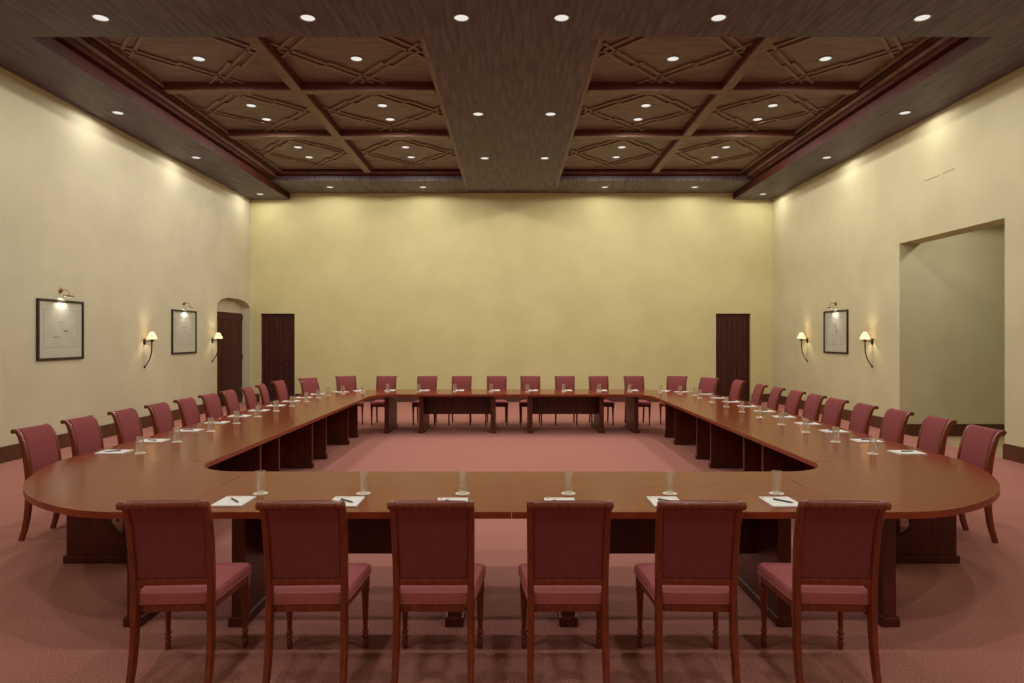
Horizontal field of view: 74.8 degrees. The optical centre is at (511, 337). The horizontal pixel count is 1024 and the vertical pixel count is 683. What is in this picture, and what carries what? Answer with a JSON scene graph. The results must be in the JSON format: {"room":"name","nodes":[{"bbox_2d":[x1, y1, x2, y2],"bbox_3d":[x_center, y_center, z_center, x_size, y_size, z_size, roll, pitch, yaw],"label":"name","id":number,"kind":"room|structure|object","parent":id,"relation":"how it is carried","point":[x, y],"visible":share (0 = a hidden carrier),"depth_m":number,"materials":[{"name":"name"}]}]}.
{"room":"conference room","nodes":[
{"label":"conference room","id":0,"kind":"room"},
{"bbox_2d":[0,67,250,446],"bbox_3d":[-7.550,-1.450,8.013,0.400,6.500,22.426,0,0,0],"label":"wall","id":1,"kind":"structure","parent":0,"point":[89,209],"depth_m":12.10,"materials":[{"name":"beige paint"}]},
{"bbox_2d":[36,298,83,360],"bbox_3d":[-7.332,-0.132,10.913,0.033,0.975,1.120,0,0,0],"label":"framed picture","id":2,"kind":"object","parent":1,"relation":"attached to","point":[59,323],"visible":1,"depth_m":10.87,"materials":[{"name":"black"}]},
{"bbox_2d":[44,309,77,347],"bbox_3d":[-7.335,-0.152,10.913,0.002,0.615,0.820,0,0,0],"label":"print","id":3,"kind":"object","parent":2,"relation":"attached to","point":[60,325],"depth_m":10.91,"materials":[{"name":"grey"}]},
{"bbox_2d":[58,288,73,297],"bbox_3d":[-7.271,-0.741,10.913,0.159,0.158,0.200,0,0,0],"label":"picture light","id":4,"kind":"object","parent":1,"relation":"attached to","point":[60,290],"visible":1,"depth_m":10.90,"materials":[{"name":"gold metal"}]},
{"bbox_2d":[0,404,204,463],"bbox_3d":[-7.335,1.685,7.838,0.030,0.230,22.076,0,0,0],"label":"baseboard","id":5,"kind":"structure","parent":1,"relation":"attached to","point":[8,453],"depth_m":11.07,"materials":[{"name":"wood"}]},
{"bbox_2d":[143,332,156,367],"bbox_3d":[-7.223,0.244,13.400,0.266,0.727,0.200,0,0,0],"label":"wall sconce","id":6,"kind":"object","parent":1,"relation":"attached to","point":[151,335],"visible":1,"depth_m":13.38,"materials":[{"name":"fabric"}]},
{"bbox_2d":[171,309,196,353],"bbox_3d":[-7.332,-0.135,15.024,0.033,0.975,1.120,0,0,0],"label":"framed picture","id":7,"kind":"object","parent":1,"relation":"attached to","point":[183,322],"visible":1,"depth_m":14.98,"materials":[{"name":"black"}]},
{"bbox_2d":[175,317,192,344],"bbox_3d":[-7.335,-0.155,15.024,0.002,0.615,0.820,0,0,0],"label":"print","id":8,"kind":"object","parent":7,"relation":"attached to","point":[183,325],"depth_m":15.00,"materials":[{"name":"grey"}]},
{"bbox_2d":[212,333,222,361],"bbox_3d":[-7.223,0.234,16.441,0.266,0.727,0.200,0,0,0],"label":"wall sconce","id":9,"kind":"object","parent":1,"relation":"attached to","point":[218,336],"visible":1,"depth_m":16.42,"materials":[{"name":"fabric"}]},
{"bbox_2d":[217,311,242,406],"bbox_3d":[-7.575,0.555,17.781,0.150,2.480,2.103,0,0,0],"label":"door","id":10,"kind":"structure","parent":1,"relation":"in","point":[229,325],"depth_m":17.99,"materials":[{"name":"brown wood"}]},
{"bbox_2d":[251,193,771,401],"bbox_3d":[0.000,-1.450,19.051,15.500,6.500,0.350,0,0,0],"label":"wall","id":11,"kind":"structure","parent":0,"point":[406,286],"depth_m":18.88,"materials":[{"name":"yellow paint"}]},
{"bbox_2d":[262,314,294,400],"bbox_3d":[-6.590,0.555,19.005,0.960,2.490,0.143,0,0,0],"label":"door","id":12,"kind":"structure","parent":11,"relation":"in","point":[278,330],"depth_m":19.00,"materials":[{"name":"brown wood"}]},
{"bbox_2d":[255,394,769,401],"bbox_3d":[0.000,1.685,18.861,14.640,0.230,0.030,0,0,0],"label":"baseboard","id":13,"kind":"structure","parent":11,"relation":"attached to","point":[765,397],"depth_m":18.84,"materials":[{"name":"wood"}]},
{"bbox_2d":[716,314,749,401],"bbox_3d":[6.250,0.555,19.005,0.980,2.490,0.143,0,0,0],"label":"door","id":14,"kind":"structure","parent":11,"relation":"in","point":[732,330],"depth_m":19.00,"materials":[{"name":"brown wood"}]},
{"bbox_2d":[0,0,1023,199],"bbox_3d":[0.000,-4.348,7.838,14.700,0.903,22.076,0,0,0],"label":"ceiling","id":15,"kind":"structure","parent":0,"point":[511,63],"depth_m":10.83,"materials":[{"name":"brown wood"}]},
{"bbox_2d":[90,13,110,21],"bbox_3d":[-5.000,-3.894,8.156,0.220,0.009,0.220,0,0,0],"label":"recessed light","id":16,"kind":"object","parent":15,"relation":"in","point":[99,17],"visible":1,"depth_m":8.14,"materials":[{"name":"white"}]},
{"bbox_2d":[191,56,206,61],"bbox_3d":[-4.840,-4.319,10.372,0.220,0.009,0.220,0,0,0],"label":"recessed light","id":17,"kind":"object","parent":15,"relation":"in","point":[196,58],"visible":1,"depth_m":10.36,"materials":[{"name":"white"}]},
{"bbox_2d":[298,13,316,21],"bbox_3d":[-2.480,-3.894,8.156,0.220,0.009,0.220,0,0,0],"label":"recessed light","id":18,"kind":"object","parent":15,"relation":"in","point":[306,17],"visible":1,"depth_m":8.14,"materials":[{"name":"white"}]},
{"bbox_2d":[349,56,363,61],"bbox_3d":[-2.400,-4.319,10.372,0.220,0.009,0.220,0,0,0],"label":"recessed light","id":19,"kind":"object","parent":15,"relation":"in","point":[352,58],"visible":1,"depth_m":10.35,"materials":[{"name":"white"}]},
{"bbox_2d":[452,13,469,21],"bbox_3d":[-0.610,-3.894,8.156,0.220,0.009,0.220,0,0,0],"label":"recessed light","id":20,"kind":"object","parent":15,"relation":"in","point":[460,17],"visible":1,"depth_m":8.14,"materials":[{"name":"white"}]},
{"bbox_2d":[553,13,570,21],"bbox_3d":[0.610,-3.894,8.156,0.220,0.009,0.220,0,0,0],"label":"recessed light","id":21,"kind":"object","parent":15,"relation":"in","point":[562,17],"visible":1,"depth_m":8.14,"materials":[{"name":"white"}]},
{"bbox_2d":[666,56,679,61],"bbox_3d":[2.500,-4.319,10.372,0.220,0.009,0.220,0,0,0],"label":"recessed light","id":22,"kind":"object","parent":15,"relation":"in","point":[670,58],"visible":1,"depth_m":10.35,"materials":[{"name":"white"}]},
{"bbox_2d":[709,13,727,21],"bbox_3d":[2.520,-3.894,8.156,0.220,0.009,0.220,0,0,0],"label":"recessed light","id":23,"kind":"object","parent":15,"relation":"in","point":[719,17],"visible":1,"depth_m":8.14,"materials":[{"name":"white"}]},
{"bbox_2d":[818,56,832,61],"bbox_3d":[4.860,-4.319,10.372,0.220,0.009,0.220,0,0,0],"label":"recessed light","id":24,"kind":"object","parent":15,"relation":"in","point":[824,58],"visible":1,"depth_m":10.35,"materials":[{"name":"white"}]},
{"bbox_2d":[912,13,932,21],"bbox_3d":[5.000,-3.894,8.156,0.220,0.009,0.220,0,0,0],"label":"recessed light","id":25,"kind":"object","parent":15,"relation":"in","point":[922,17],"visible":1,"depth_m":8.14,"materials":[{"name":"white"}]},
{"bbox_2d":[0,401,1023,682],"bbox_3d":[-0.200,1.850,8.013,15.100,0.100,22.426,0,0,0],"label":"floor","id":26,"kind":"structure","parent":0,"point":[963,622],"depth_m":4.32,"materials":[{"name":"carpet"}]},
{"bbox_2d":[10,423,61,540],"bbox_3d":[-4.118,1.308,6.135,0.632,0.997,0.507,0,0,2],"label":"chair","id":27,"kind":"object","parent":26,"relation":"on","point":[39,444],"visible":0.35,"depth_m":6.05,"materials":[{"name":"fabric"}]},
{"bbox_2d":[60,415,118,521],"bbox_3d":[-4.128,1.308,6.805,0.632,0.997,0.507,0,0,3],"label":"chair","id":28,"kind":"object","parent":26,"relation":"on","point":[85,434],"visible":0.34,"depth_m":6.76,"materials":[{"name":"fabric"}]},
{"bbox_2d":[107,408,142,444],"bbox_3d":[-4.124,1.308,7.564,0.632,0.997,0.507,0,0,1],"label":"chair","id":29,"kind":"object","parent":26,"relation":"on","point":[128,426],"visible":0.24,"depth_m":7.51,"materials":[{"name":"fabric"}]},
{"bbox_2d":[23,462,247,626],"bbox_3d":[-2.964,1.425,4.869,1.802,0.750,1.651,0,0,0],"label":"table","id":30,"kind":"object","parent":26,"relation":"on","point":[87,493],"visible":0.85,"depth_m":5.01,"materials":[{"name":"brown wood"}]},
{"bbox_2d":[144,402,174,434],"bbox_3d":[-4.110,1.308,8.272,0.632,0.997,0.507,0,0,0],"label":"chair","id":31,"kind":"object","parent":26,"relation":"on","point":[161,415],"visible":0.3,"depth_m":8.21,"materials":[{"name":"fabric"}]},
{"bbox_2d":[57,430,286,533],"bbox_3d":[-3.215,1.425,6.674,1.310,0.750,1.956,0,0,0],"label":"conference table","id":32,"kind":"object","parent":26,"relation":"on","point":[225,450],"visible":0.34,"depth_m":6.61,"materials":[{"name":"brown wood"}]},
{"bbox_2d":[94,450,133,453],"bbox_3d":[-3.650,1.046,6.159,0.250,0.009,0.194,0,0,0],"label":"notepad","id":33,"kind":"object","parent":32,"relation":"on","point":[121,451],"visible":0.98,"depth_m":6.10,"materials":[{"name":"white"}]},
{"bbox_2d":[137,439,169,441],"bbox_3d":[-3.650,1.046,6.829,0.250,0.009,0.194,0,0,0],"label":"notepad","id":34,"kind":"object","parent":32,"relation":"on","point":[145,440],"visible":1,"depth_m":6.81,"materials":[{"name":"white"}]},
{"bbox_2d":[174,429,203,431],"bbox_3d":[-3.650,1.046,7.589,0.250,0.009,0.194,0,0,0],"label":"notepad","id":35,"kind":"object","parent":32,"relation":"on","point":[180,430],"visible":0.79,"depth_m":7.55,"materials":[{"name":"white"}]},
{"bbox_2d":[115,500,251,682],"bbox_3d":[-1.752,1.308,3.617,0.507,0.997,0.632,0,0,-3],"label":"chair","id":36,"kind":"object","parent":26,"relation":"on","point":[171,543],"visible":1,"depth_m":3.43,"materials":[{"name":"red fabric"}]},
{"bbox_2d":[173,397,200,426],"bbox_3d":[-4.109,1.308,8.968,0.632,0.997,0.507,0,0,0],"label":"chair","id":37,"kind":"object","parent":26,"relation":"on","point":[188,408],"visible":0.37,"depth_m":8.90,"materials":[{"name":"fabric"}]},
{"bbox_2d":[198,393,222,420],"bbox_3d":[-4.110,1.308,9.665,0.632,0.997,0.507,0,0,2],"label":"chair","id":38,"kind":"object","parent":26,"relation":"on","point":[211,402],"visible":0.28,"depth_m":9.61,"materials":[{"name":"fabric"}]},
{"bbox_2d":[219,389,239,414],"bbox_3d":[-4.121,1.308,10.358,0.632,0.997,0.507,0,0,-2],"label":"chair","id":39,"kind":"object","parent":26,"relation":"on","point":[230,397],"visible":0.3,"depth_m":10.27,"materials":[{"name":"fabric"}]},
{"bbox_2d":[239,386,257,409],"bbox_3d":[-4.112,1.308,11.078,0.632,0.997,0.507,0,0,-3],"label":"chair","id":40,"kind":"object","parent":26,"relation":"on","point":[249,394],"visible":0.27,"depth_m":10.97,"materials":[{"name":"fabric"}]},
{"bbox_2d":[175,411,332,471],"bbox_3d":[-3.215,1.425,8.639,1.310,0.750,1.969,0,0,0],"label":"conference table","id":41,"kind":"object","parent":26,"relation":"on","point":[294,449],"visible":0.44,"depth_m":8.85,"materials":[{"name":"brown wood"}]},
{"bbox_2d":[203,421,229,423],"bbox_3d":[-3.650,1.046,8.298,0.250,0.009,0.194,0,0,0],"label":"notepad","id":42,"kind":"object","parent":41,"relation":"on","point":[209,422],"visible":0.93,"depth_m":8.26,"materials":[{"name":"white"}]},
{"bbox_2d":[255,383,269,405],"bbox_3d":[-4.127,1.308,11.758,0.632,0.997,0.507,0,0,-8],"label":"chair","id":43,"kind":"object","parent":26,"relation":"on","point":[264,394],"visible":0.37,"depth_m":11.62,"materials":[{"name":"fabric"}]},
{"bbox_2d":[271,380,287,401],"bbox_3d":[-4.163,1.308,12.694,0.632,0.997,0.507,0,0,3],"label":"chair","id":44,"kind":"object","parent":26,"relation":"on","point":[280,387],"visible":0.41,"depth_m":12.63,"materials":[{"name":"fabric"}]},
{"bbox_2d":[244,398,363,458],"bbox_3d":[-3.215,1.425,10.643,1.310,0.750,2.034,0,0,0],"label":"conference table","id":45,"kind":"object","parent":26,"relation":"on","point":[333,429],"visible":0.49,"depth_m":10.74,"materials":[{"name":"brown wood"}]},
{"bbox_2d":[298,377,319,394],"bbox_3d":[-3.916,1.308,13.463,0.632,0.997,0.507,0,0,35],"label":"chair","id":46,"kind":"object","parent":26,"relation":"on","point":[309,385],"visible":0.29,"depth_m":13.54,"materials":[{"name":"fabric"}]},
{"bbox_2d":[255,500,371,682],"bbox_3d":[-1.058,1.308,3.617,0.507,0.997,0.632,0,0,-2],"label":"chair","id":47,"kind":"object","parent":26,"relation":"on","point":[305,542],"visible":1,"depth_m":3.43,"materials":[{"name":"brown wood"}]},
{"bbox_2d":[335,376,363,424],"bbox_3d":[-3.414,1.308,14.057,0.507,0.997,0.632,0,0,-27],"label":"chair","id":48,"kind":"object","parent":26,"relation":"on","point":[350,383],"visible":0.55,"depth_m":14.20,"materials":[{"name":"fabric"}]},
{"bbox_2d":[292,389,410,437],"bbox_3d":[-2.966,1.425,12.692,1.807,0.750,2.060,0,0,0],"label":"table","id":49,"kind":"object","parent":26,"relation":"on","point":[390,397],"visible":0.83,"depth_m":12.66,"materials":[{"name":"brown wood"}]},
{"bbox_2d":[195,472,510,626],"bbox_3d":[-1.031,1.425,4.657,2.060,0.750,1.227,0,0,0],"label":"conference table","id":50,"kind":"object","parent":26,"relation":"on","point":[369,526],"visible":0.47,"depth_m":4.55,"materials":[{"name":"brown wood"}]},
{"bbox_2d":[210,496,256,506],"bbox_3d":[-1.778,1.046,4.294,0.194,0.009,0.250,0,0,0],"label":"notepad","id":51,"kind":"object","parent":50,"relation":"on","point":[227,501],"visible":0.91,"depth_m":4.27,"materials":[{"name":"white paper"}]},
{"bbox_2d":[332,496,364,506],"bbox_3d":[-1.060,1.046,4.284,0.194,0.009,0.250,0,0,0],"label":"notepad","id":52,"kind":"object","parent":50,"relation":"on","point":[356,500],"visible":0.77,"depth_m":4.32,"materials":[{"name":"white"}]},
{"bbox_2d":[437,498,467,500],"bbox_3d":[-0.381,1.046,4.252,0.194,0.009,0.250,0,0,0],"label":"notepad","id":53,"kind":"object","parent":50,"relation":"on","point":[462,499],"visible":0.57,"depth_m":4.32,"materials":[{"name":"white"}]},
{"bbox_3d":[-0.331,1.048,4.522,0.098,0.003,0.098,0,0,0],"label":"coaster","id":54,"kind":"object","parent":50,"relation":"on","visible":0},
{"bbox_2d":[458,473,466,493],"bbox_3d":[-0.331,0.972,4.522,0.064,0.150,0.064,0,0,0],"label":"tumbler","id":55,"kind":"object","parent":54,"relation":"on","point":[461,491],"visible":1,"depth_m":4.51,"materials":[{"name":"clear glass"}]},
{"bbox_3d":[-1.000,1.048,4.522,0.098,0.003,0.098,0,0,0],"label":"coaster","id":56,"kind":"object","parent":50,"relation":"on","visible":0},
{"bbox_2d":[359,471,367,493],"bbox_3d":[-1.000,0.972,4.522,0.064,0.150,0.064,0,0,0],"label":"tumbler","id":57,"kind":"object","parent":56,"relation":"on","point":[362,491],"visible":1,"depth_m":4.52,"materials":[{"name":"clear glass"}]},
{"bbox_2d":[370,376,396,425],"bbox_3d":[-2.661,1.308,14.049,0.507,0.997,0.632,0,0,-1],"label":"chair","id":58,"kind":"object","parent":26,"relation":"on","point":[382,382],"visible":0.62,"depth_m":14.21,"materials":[{"name":"fabric"}]},
{"bbox_2d":[411,376,437,425],"bbox_3d":[-1.800,1.308,14.049,0.507,0.997,0.632,0,0,0],"label":"chair","id":59,"kind":"object","parent":26,"relation":"on","point":[423,382],"visible":0.71,"depth_m":14.22,"materials":[{"name":"fabric"}]},
{"bbox_2d":[387,500,485,682],"bbox_3d":[-0.400,1.308,3.617,0.507,0.997,0.632,0,0,0],"label":"chair","id":60,"kind":"object","parent":26,"relation":"on","point":[435,569],"visible":1,"depth_m":3.42,"materials":[{"name":"brown wood"}]},
{"bbox_2d":[401,389,510,432],"bbox_3d":[-1.031,1.425,13.109,2.060,0.750,1.227,0,0,0],"label":"conference table","id":61,"kind":"object","parent":26,"relation":"on","point":[433,401],"visible":0.99,"depth_m":13.12,"materials":[{"name":"brown wood"}]},
{"bbox_2d":[448,376,471,425],"bbox_3d":[-1.065,1.308,14.049,0.507,0.997,0.632,0,0,1],"label":"chair","id":62,"kind":"object","parent":26,"relation":"on","point":[458,382],"visible":0.52,"depth_m":14.23,"materials":[{"name":"fabric"}]},
{"bbox_2d":[485,376,508,425],"bbox_3d":[-0.312,1.308,14.049,0.507,0.997,0.632,0,0,-1],"label":"chair","id":63,"kind":"object","parent":26,"relation":"on","point":[499,382],"visible":0.72,"depth_m":14.21,"materials":[{"name":"fabric"}]},
{"bbox_2d":[519,376,541,425],"bbox_3d":[0.400,1.308,14.049,0.507,0.997,0.632,0,0,0],"label":"chair","id":64,"kind":"object","parent":26,"relation":"on","point":[526,382],"visible":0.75,"depth_m":14.22,"materials":[{"name":"fabric"}]},
{"bbox_2d":[518,500,613,682],"bbox_3d":[0.290,1.308,3.617,0.507,0.997,0.632,0,0,0],"label":"chair","id":65,"kind":"object","parent":26,"relation":"on","point":[566,569],"visible":1,"depth_m":3.42,"materials":[{"name":"fabric"}]},
{"bbox_2d":[555,376,577,425],"bbox_3d":[1.131,1.308,14.049,0.507,0.997,0.632,0,0,1],"label":"chair","id":66,"kind":"object","parent":26,"relation":"on","point":[561,382],"visible":0.6,"depth_m":14.23,"materials":[{"name":"fabric"}]},
{"bbox_2d":[512,389,621,432],"bbox_3d":[1.031,1.425,13.109,2.060,0.750,1.227,0,0,0],"label":"conference table","id":67,"kind":"object","parent":26,"relation":"on","point":[542,401],"visible":1,"depth_m":13.12,"materials":[{"name":"brown wood"}]},
{"bbox_2d":[588,376,614,425],"bbox_3d":[1.862,1.308,14.049,0.507,0.997,0.632,0,0,-2],"label":"chair","id":68,"kind":"object","parent":26,"relation":"on","point":[595,382],"visible":0.72,"depth_m":14.21,"materials":[{"name":"fabric"}]},
{"bbox_2d":[623,376,650,425],"bbox_3d":[2.616,1.308,14.049,0.507,0.997,0.632,0,0,-1],"label":"chair","id":69,"kind":"object","parent":26,"relation":"on","point":[630,382],"visible":0.59,"depth_m":14.22,"materials":[{"name":"fabric"}]},
{"bbox_2d":[512,472,827,626],"bbox_3d":[1.031,1.425,4.657,2.060,0.750,1.227,0,0,0],"label":"conference table","id":70,"kind":"object","parent":26,"relation":"on","point":[765,534],"visible":0.59,"depth_m":4.61,"materials":[{"name":"brown wood"}]},
{"bbox_2d":[544,498,574,499],"bbox_3d":[0.310,1.046,4.252,0.194,0.009,0.250,0,0,0],"label":"notepad","id":71,"kind":"object","parent":70,"relation":"on","point":[544,498],"visible":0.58,"depth_m":4.35,"materials":[{"name":"white"}]},
{"bbox_2d":[646,496,678,506],"bbox_3d":[0.985,1.046,4.284,0.194,0.009,0.250,0,0,0],"label":"notepad","id":72,"kind":"object","parent":70,"relation":"on","point":[653,499],"visible":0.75,"depth_m":4.35,"materials":[{"name":"white"}]},
{"bbox_2d":[759,497,797,506],"bbox_3d":[1.720,1.046,4.278,0.194,0.009,0.250,0,0,0],"label":"notepad","id":73,"kind":"object","parent":70,"relation":"on","point":[769,500],"visible":0.84,"depth_m":4.24,"materials":[{"name":"white"}]},
{"bbox_3d":[0.384,1.048,4.522,0.098,0.003,0.098,0,0,0],"label":"coaster","id":74,"kind":"object","parent":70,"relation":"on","visible":0},
{"bbox_2d":[564,471,572,493],"bbox_3d":[0.384,0.972,4.522,0.064,0.150,0.064,0,0,0],"label":"tumbler","id":75,"kind":"object","parent":74,"relation":"on","point":[567,491],"visible":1,"depth_m":4.51,"materials":[{"name":"clear glass"}]},
{"bbox_3d":[1.070,1.048,4.522,0.098,0.003,0.098,0,0,0],"label":"coaster","id":76,"kind":"object","parent":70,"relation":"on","visible":0},
{"bbox_2d":[665,470,674,493],"bbox_3d":[1.070,0.972,4.522,0.064,0.150,0.064,0,0,0],"label":"tumbler","id":77,"kind":"object","parent":76,"relation":"on","point":[669,491],"visible":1,"depth_m":4.51,"materials":[{"name":"clear glass"}]},
{"bbox_3d":[1.790,1.048,4.522,0.098,0.003,0.098,0,0,0],"label":"coaster","id":78,"kind":"object","parent":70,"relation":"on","visible":0},
{"bbox_2d":[772,471,781,493],"bbox_3d":[1.790,0.972,4.522,0.064,0.150,0.064,0,0,0],"label":"tumbler","id":79,"kind":"object","parent":78,"relation":"on","point":[776,491],"visible":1,"depth_m":4.52,"materials":[{"name":"clear glass"}]},
{"bbox_2d":[612,389,730,437],"bbox_3d":[2.966,1.425,12.692,1.807,0.750,2.060,0,0,0],"label":"table","id":80,"kind":"object","parent":26,"relation":"on","point":[632,397],"visible":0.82,"depth_m":12.66,"materials":[{"name":"brown wood"}]},
{"bbox_2d":[659,376,687,424],"bbox_3d":[3.414,1.308,14.057,0.507,0.997,0.632,0,0,27],"label":"chair","id":81,"kind":"object","parent":26,"relation":"on","point":[672,383],"visible":0.51,"depth_m":14.20,"materials":[{"name":"fabric"}]},
{"bbox_2d":[634,500,746,682],"bbox_3d":[0.956,1.308,3.617,0.507,0.997,0.632,0,0,2],"label":"chair","id":82,"kind":"object","parent":26,"relation":"on","point":[695,567],"visible":1,"depth_m":3.42,"materials":[{"name":"brown wood"}]},
{"bbox_2d":[698,377,719,394],"bbox_3d":[3.836,1.308,13.553,0.632,0.997,0.507,0,0,-35],"label":"chair","id":83,"kind":"object","parent":26,"relation":"on","point":[708,385],"visible":0.3,"depth_m":13.63,"materials":[{"name":"fabric"}]},
{"bbox_2d":[659,398,778,458],"bbox_3d":[3.215,1.425,10.643,1.310,0.750,2.034,0,0,0],"label":"conference table","id":84,"kind":"object","parent":26,"relation":"on","point":[689,429],"visible":0.5,"depth_m":10.74,"materials":[{"name":"brown wood"}]},
{"bbox_2d":[729,380,745,399],"bbox_3d":[4.103,1.308,12.836,0.632,0.997,0.507,0,0,-3],"label":"chair","id":85,"kind":"object","parent":26,"relation":"on","point":[735,391],"visible":0.31,"depth_m":12.77,"materials":[{"name":"fabric"}]},
{"bbox_2d":[751,384,767,405],"bbox_3d":[4.100,1.308,11.723,0.632,0.997,0.507,0,0,3],"label":"chair","id":86,"kind":"object","parent":26,"relation":"on","point":[757,394],"visible":0.3,"depth_m":11.62,"materials":[{"name":"fabric"}]},
{"bbox_2d":[690,411,847,471],"bbox_3d":[3.215,1.425,8.639,1.310,0.750,1.969,0,0,0],"label":"conference table","id":87,"kind":"object","parent":26,"relation":"on","point":[728,449],"visible":0.49,"depth_m":8.85,"materials":[{"name":"brown wood"}]},
{"bbox_2d":[794,422,820,424],"bbox_3d":[3.620,1.046,8.195,0.250,0.009,0.194,0,0,0],"label":"notepad","id":88,"kind":"object","parent":87,"relation":"on","point":[800,423],"visible":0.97,"depth_m":8.16,"materials":[{"name":"white"}]},
{"bbox_2d":[767,386,785,409],"bbox_3d":[4.115,1.308,11.014,0.632,0.997,0.507,0,0,4],"label":"chair","id":89,"kind":"object","parent":26,"relation":"on","point":[775,394],"visible":0.36,"depth_m":10.92,"materials":[{"name":"fabric"}]},
{"bbox_2d":[784,390,805,415],"bbox_3d":[4.117,1.308,10.281,0.632,0.997,0.507,0,0,1],"label":"chair","id":90,"kind":"object","parent":26,"relation":"on","point":[794,397],"visible":0.22,"depth_m":10.20,"materials":[{"name":"fabric"}]},
{"bbox_2d":[802,393,826,420],"bbox_3d":[4.104,1.308,9.586,0.632,0.997,0.507,0,0,0],"label":"chair","id":91,"kind":"object","parent":26,"relation":"on","point":[813,403],"visible":0.28,"depth_m":9.52,"materials":[{"name":"fabric"}]},
{"bbox_2d":[757,500,891,682],"bbox_3d":[1.673,1.308,3.617,0.507,0.997,0.632,0,0,3],"label":"chair","id":92,"kind":"object","parent":26,"relation":"on","point":[836,543],"visible":1,"depth_m":3.43,"materials":[{"name":"fabric"}]},
{"bbox_2d":[821,397,848,426],"bbox_3d":[4.067,1.308,8.905,0.632,0.997,0.507,0,0,-2],"label":"chair","id":93,"kind":"object","parent":26,"relation":"on","point":[832,412],"visible":0.25,"depth_m":8.85,"materials":[{"name":"fabric"}]},
{"bbox_2d":[736,430,965,533],"bbox_3d":[3.215,1.425,6.674,1.310,0.750,1.956,0,0,0],"label":"conference table","id":94,"kind":"object","parent":26,"relation":"on","point":[782,450],"visible":0.42,"depth_m":6.61,"materials":[{"name":"brown wood"}]},
{"bbox_2d":[819,430,848,432],"bbox_3d":[3.620,1.046,7.525,0.250,0.009,0.194,0,0,0],"label":"notepad","id":95,"kind":"object","parent":94,"relation":"on","point":[826,431],"visible":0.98,"depth_m":7.47,"materials":[{"name":"white"}]},
{"bbox_2d":[850,439,882,441],"bbox_3d":[3.620,1.046,6.829,0.250,0.009,0.194,0,0,0],"label":"notepad","id":96,"kind":"object","parent":94,"relation":"on","point":[856,440],"visible":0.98,"depth_m":6.81,"materials":[{"name":"white"}]},
{"bbox_2d":[887,450,926,454],"bbox_3d":[3.620,1.046,6.133,0.250,0.009,0.194,0,0,0],"label":"notepad","id":97,"kind":"object","parent":94,"relation":"on","point":[914,452],"visible":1,"depth_m":6.10,"materials":[{"name":"white"}]},
{"bbox_2d":[848,403,878,434],"bbox_3d":[4.063,1.308,8.193,0.632,0.997,0.507,0,0,2],"label":"chair","id":98,"kind":"object","parent":26,"relation":"on","point":[860,419],"visible":0.33,"depth_m":8.12,"materials":[{"name":"fabric"}]},
{"bbox_2d":[775,462,999,626],"bbox_3d":[2.964,1.425,4.869,1.802,0.750,1.651,0,0,0],"label":"table","id":99,"kind":"object","parent":26,"relation":"on","point":[930,494],"visible":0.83,"depth_m":4.87,"materials":[{"name":"brown wood"}]},
{"bbox_2d":[879,408,913,443],"bbox_3d":[4.084,1.308,7.524,0.632,0.997,0.507,0,0,1],"label":"chair","id":100,"kind":"object","parent":26,"relation":"on","point":[894,422],"visible":0.32,"depth_m":7.46,"materials":[{"name":"fabric"}]},
{"bbox_2d":[916,415,956,455],"bbox_3d":[4.088,1.308,6.827,0.632,0.997,0.507,0,0,3],"label":"chair","id":101,"kind":"object","parent":26,"relation":"on","point":[934,431],"visible":0.28,"depth_m":6.76,"materials":[{"name":"fabric"}]},
{"bbox_2d":[908,424,1006,542],"bbox_3d":[4.026,1.308,6.081,0.632,0.997,0.507,0,0,1],"label":"chair","id":102,"kind":"object","parent":26,"relation":"on","point":[978,444],"visible":0.32,"depth_m":5.99,"materials":[{"name":"fabric"}]},
{"bbox_2d":[772,66,1023,446],"bbox_3d":[7.550,-1.450,7.838,0.400,6.500,22.076,0,0,0],"label":"wall","id":103,"kind":"structure","parent":0,"point":[851,235],"depth_m":12.93,"materials":[{"name":"yellow paint"}]},
{"bbox_2d":[797,333,807,361],"bbox_3d":[7.223,0.234,16.621,0.266,0.727,0.200,0,0,0],"label":"wall sconce","id":104,"kind":"object","parent":103,"relation":"attached to","point":[801,336],"visible":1,"depth_m":16.59,"materials":[{"name":"fabric"}]},
{"bbox_2d":[823,309,848,353],"bbox_3d":[7.332,-0.137,15.165,0.033,0.975,1.120,0,0,0],"label":"framed picture","id":105,"kind":"object","parent":103,"relation":"attached to","point":[836,322],"visible":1,"depth_m":15.12,"materials":[{"name":"black"}]},
{"bbox_2d":[827,317,844,344],"bbox_3d":[7.335,-0.157,15.165,0.002,0.615,0.820,0,0,0],"label":"print","id":106,"kind":"object","parent":105,"relation":"attached to","point":[835,325],"depth_m":15.14,"materials":[{"name":"grey"}]},
{"bbox_2d":[860,332,872,367],"bbox_3d":[7.223,0.244,13.632,0.266,0.727,0.200,0,0,0],"label":"wall sconce","id":107,"kind":"object","parent":103,"relation":"attached to","point":[864,335],"visible":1,"depth_m":13.62,"materials":[{"name":"fabric"}]},
{"bbox_2d":[779,396,1023,463],"bbox_3d":[7.335,1.685,7.838,0.030,0.230,22.076,0,0,0],"label":"baseboard","id":108,"kind":"structure","parent":103,"relation":"attached to","point":[1014,453],"depth_m":13.23,"materials":[{"name":"wood"}]},
{"bbox_2d":[914,436,1004,457],"bbox_3d":[9.275,1.910,10.938,3.850,0.100,4.306,0,0,0],"label":"floor","id":109,"kind":"structure","parent":0,"point":[951,440],"depth_m":11.93,"materials":[{"name":"carpet"}]},
{"bbox_2d":[921,224,1004,423],"bbox_3d":[9.625,-0.250,10.789,3.750,4.300,4.406,0,0,0],"label":"wall","id":110,"kind":"structure","parent":0,"point":[963,275],"depth_m":12.69,"materials":[{"name":"yellow paint"}]},
{"bbox_2d":[905,424,1004,435],"bbox_3d":[9.285,1.745,12.676,3.830,0.230,0.030,0,0,0],"label":"baseboard","id":111,"kind":"structure","parent":110,"relation":"attached to","point":[911,429],"depth_m":12.66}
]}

